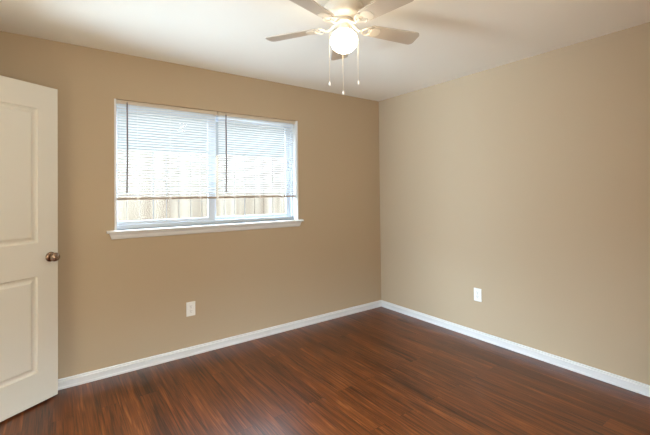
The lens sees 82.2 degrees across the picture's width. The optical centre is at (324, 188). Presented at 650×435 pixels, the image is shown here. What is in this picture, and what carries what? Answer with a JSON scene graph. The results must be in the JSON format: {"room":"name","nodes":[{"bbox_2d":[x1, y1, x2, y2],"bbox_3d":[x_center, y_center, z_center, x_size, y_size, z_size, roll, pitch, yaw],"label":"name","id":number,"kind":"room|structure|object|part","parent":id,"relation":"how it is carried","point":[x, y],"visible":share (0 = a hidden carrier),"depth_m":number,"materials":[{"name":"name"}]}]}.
{"room":"empty bedroom","nodes":[
{"label":"empty bedroom","id":0,"kind":"room"},
{"bbox_2d":[0,75,59,421],"bbox_3d":[-1.971,0.354,2.178,0.165,2.065,0.775,-1,-1,21],"label":"door","id":1,"kind":"structure","parent":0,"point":[29,255],"depth_m":2.36,"materials":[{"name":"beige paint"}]},
{"bbox_3d":[-1.824,0.457,2.482,0.013,0.065,0.065,-1,-1,21],"label":"knob","id":2,"kind":"part","parent":1,"relation":"part of","materials":[{"name":"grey metal"}]},
{"bbox_2d":[0,31,380,378],"bbox_3d":[-0.924,0.244,3.389,4.080,2.560,0.140,0,-1,-36],"label":"wall","id":3,"kind":"structure","parent":0,"point":[120,301],"depth_m":3.14,"materials":[{"name":"beige paint"}]},
{"bbox_2d":[186,301,194,316],"bbox_3d":[-1.127,1.015,3.133,0.074,0.118,0.009,0,-1,-36],"label":"wall outlet","id":4,"kind":"object","parent":3,"relation":"attached to","point":[190,306],"visible":1,"depth_m":3.13,"materials":[{"name":"white plastic"}]},
{"bbox_2d":[107,99,303,239],"bbox_3d":[-0.967,-0.147,3.337,1.726,1.068,0.178,0,-1,-36],"label":"window","id":5,"kind":"structure","parent":3,"relation":"in","point":[153,229],"depth_m":3.33,"materials":[{"name":"white paint"}]},
{"bbox_3d":[-1.319,-0.176,3.142,0.784,0.927,0.024,0,-1,-36],"label":"sash","id":6,"kind":"part","parent":5,"relation":"part of","materials":[{"name":"white plastic"}]},
{"bbox_2d":[116,99,216,199],"bbox_3d":[-1.280,-0.294,3.085,0.790,0.774,0.048,0,-1,-36],"label":"window blind","id":7,"kind":"object","parent":5,"relation":"attached to","point":[118,102],"visible":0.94,"depth_m":3.07,"materials":[{"name":"white plastic"}]},
{"bbox_3d":[-1.280,0.083,3.087,0.780,0.018,0.025,0,-1,-36],"label":"rail","id":8,"kind":"part","parent":7,"relation":"part of","materials":[{"name":"beige plastic"}]},
{"bbox_3d":[-1.285,-0.287,3.092,0.001,0.734,0.028,0,-1,-36],"label":"ladder cord","id":9,"kind":"part","parent":7,"relation":"part of","materials":[{"name":"white fabric"}]},
{"bbox_3d":[-0.944,0.329,3.306,1.726,0.018,0.118,0,-1,-36],"label":"sill","id":10,"kind":"part","parent":5,"relation":"part of","materials":[{"name":"white paint"}]},
{"bbox_3d":[-0.705,-0.176,3.617,0.832,0.927,0.022,0,-1,-36],"label":"sash","id":11,"kind":"part","parent":5,"relation":"part of","materials":[{"name":"white plastic"}]},
{"bbox_2d":[217,112,294,197],"bbox_3d":[-0.626,-0.295,3.559,0.804,0.774,0.048,0,-1,-36],"label":"window blind","id":12,"kind":"object","parent":5,"relation":"attached to","point":[220,115],"visible":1,"depth_m":3.54,"materials":[{"name":"white plastic"}]},
{"bbox_3d":[-0.627,0.082,3.560,0.794,0.018,0.025,0,-1,-36],"label":"rail","id":13,"kind":"part","parent":12,"relation":"part of","materials":[{"name":"beige plastic"}]},
{"bbox_2d":[58,300,380,389],"bbox_3d":[-0.866,1.367,3.311,3.800,0.071,0.015,0,-1,-36],"label":"baseboard","id":14,"kind":"structure","parent":3,"relation":"attached to","point":[63,383],"depth_m":3.16,"materials":[{"name":"white paint"}]},
{"bbox_2d":[0,307,649,434],"bbox_3d":[0.158,1.431,1.899,3.800,0.120,3.500,0,-1,-36],"label":"floor","id":15,"kind":"structure","parent":0,"point":[379,370],"depth_m":2.51,"materials":[{"name":"laminate"}]},
{"bbox_2d":[0,0,649,100],"bbox_3d":[0.128,-1.168,1.934,4.080,0.200,3.780,0,-1,-36],"label":"ceiling","id":16,"kind":"structure","parent":0,"point":[456,39],"depth_m":2.52,"materials":[{"name":"white paint"}]},
{"bbox_2d":[265,0,418,94],"bbox_3d":[0.129,-0.811,2.108,0.925,0.510,0.888,0,-1,-36],"label":"ceiling fan","id":17,"kind":"object","parent":16,"relation":"hanging from","point":[343,14],"visible":1,"depth_m":2.08,"materials":[{"name":"white plastic"}]},
{"bbox_3d":[-0.196,-0.912,2.227,0.315,0.036,0.118,-1,-1,17],"label":"fan blade","id":18,"kind":"part","parent":17,"relation":"part of","materials":[{"name":"beige wood"}]},
{"bbox_3d":[-0.075,-0.918,1.874,0.118,0.036,0.315,-1,-1,35],"label":"fan blade","id":19,"kind":"part","parent":17,"relation":"part of","materials":[{"name":"beige wood"}]},
{"bbox_3d":[0.102,-0.912,2.451,0.118,0.036,0.315,-1,-1,-1],"label":"fan blade","id":20,"kind":"part","parent":17,"relation":"part of","materials":[{"name":"beige"}]},
{"bbox_3d":[0.108,-0.838,2.132,0.156,0.129,0.156,0,-1,-36],"label":"globe","id":21,"kind":"part","parent":17,"relation":"part of"},
{"bbox_3d":[0.300,-0.922,1.881,0.118,0.036,0.316,0,-1,-36],"label":"fan blade","id":22,"kind":"part","parent":17,"relation":"part of","materials":[{"name":"beige wood"}]},
{"bbox_3d":[0.408,-0.918,2.237,0.315,0.036,0.118,0,-1,-19],"label":"fan blade","id":23,"kind":"part","parent":17,"relation":"part of","materials":[{"name":"beige wood"}]},
{"bbox_2d":[379,22,649,384],"bbox_3d":[1.780,0.208,3.014,0.140,2.560,3.640,0,-1,-36],"label":"wall","id":24,"kind":"structure","parent":0,"point":[525,183],"depth_m":3.01,"materials":[{"name":"beige paint"}]},
{"bbox_2d":[474,288,481,301],"bbox_3d":[1.398,0.977,3.416,0.009,0.118,0.074,0,-1,-36],"label":"wall outlet","id":25,"kind":"object","parent":24,"relation":"attached to","point":[477,292],"visible":1,"depth_m":3.41,"materials":[{"name":"white plastic"}]},
{"bbox_2d":[381,300,649,396],"bbox_3d":[1.689,1.334,3.010,0.015,0.071,3.500,0,-1,-36],"label":"baseboard","id":26,"kind":"structure","parent":24,"relation":"attached to","point":[629,384],"depth_m":3.00,"materials":[{"name":"white paint"}]},
{"label":"outside","id":27,"kind":"structure","parent":0,"visible":0},
{"bbox_3d":[-4.872,1.764,10.376,26.000,0.200,15.860,0,-1,-36],"label":"yard","id":28,"kind":"structure","parent":27,"visible":0},
{"bbox_2d":[117,150,284,220],"bbox_3d":[-0.749,0.547,5.625,11.106,2.011,0.149,0,-1,-36],"label":"fence","id":29,"kind":"object","parent":28,"relation":"on","point":[176,208],"visible":0.03,"depth_m":4.84,"materials":[{"name":"beige wood"}]}
]}

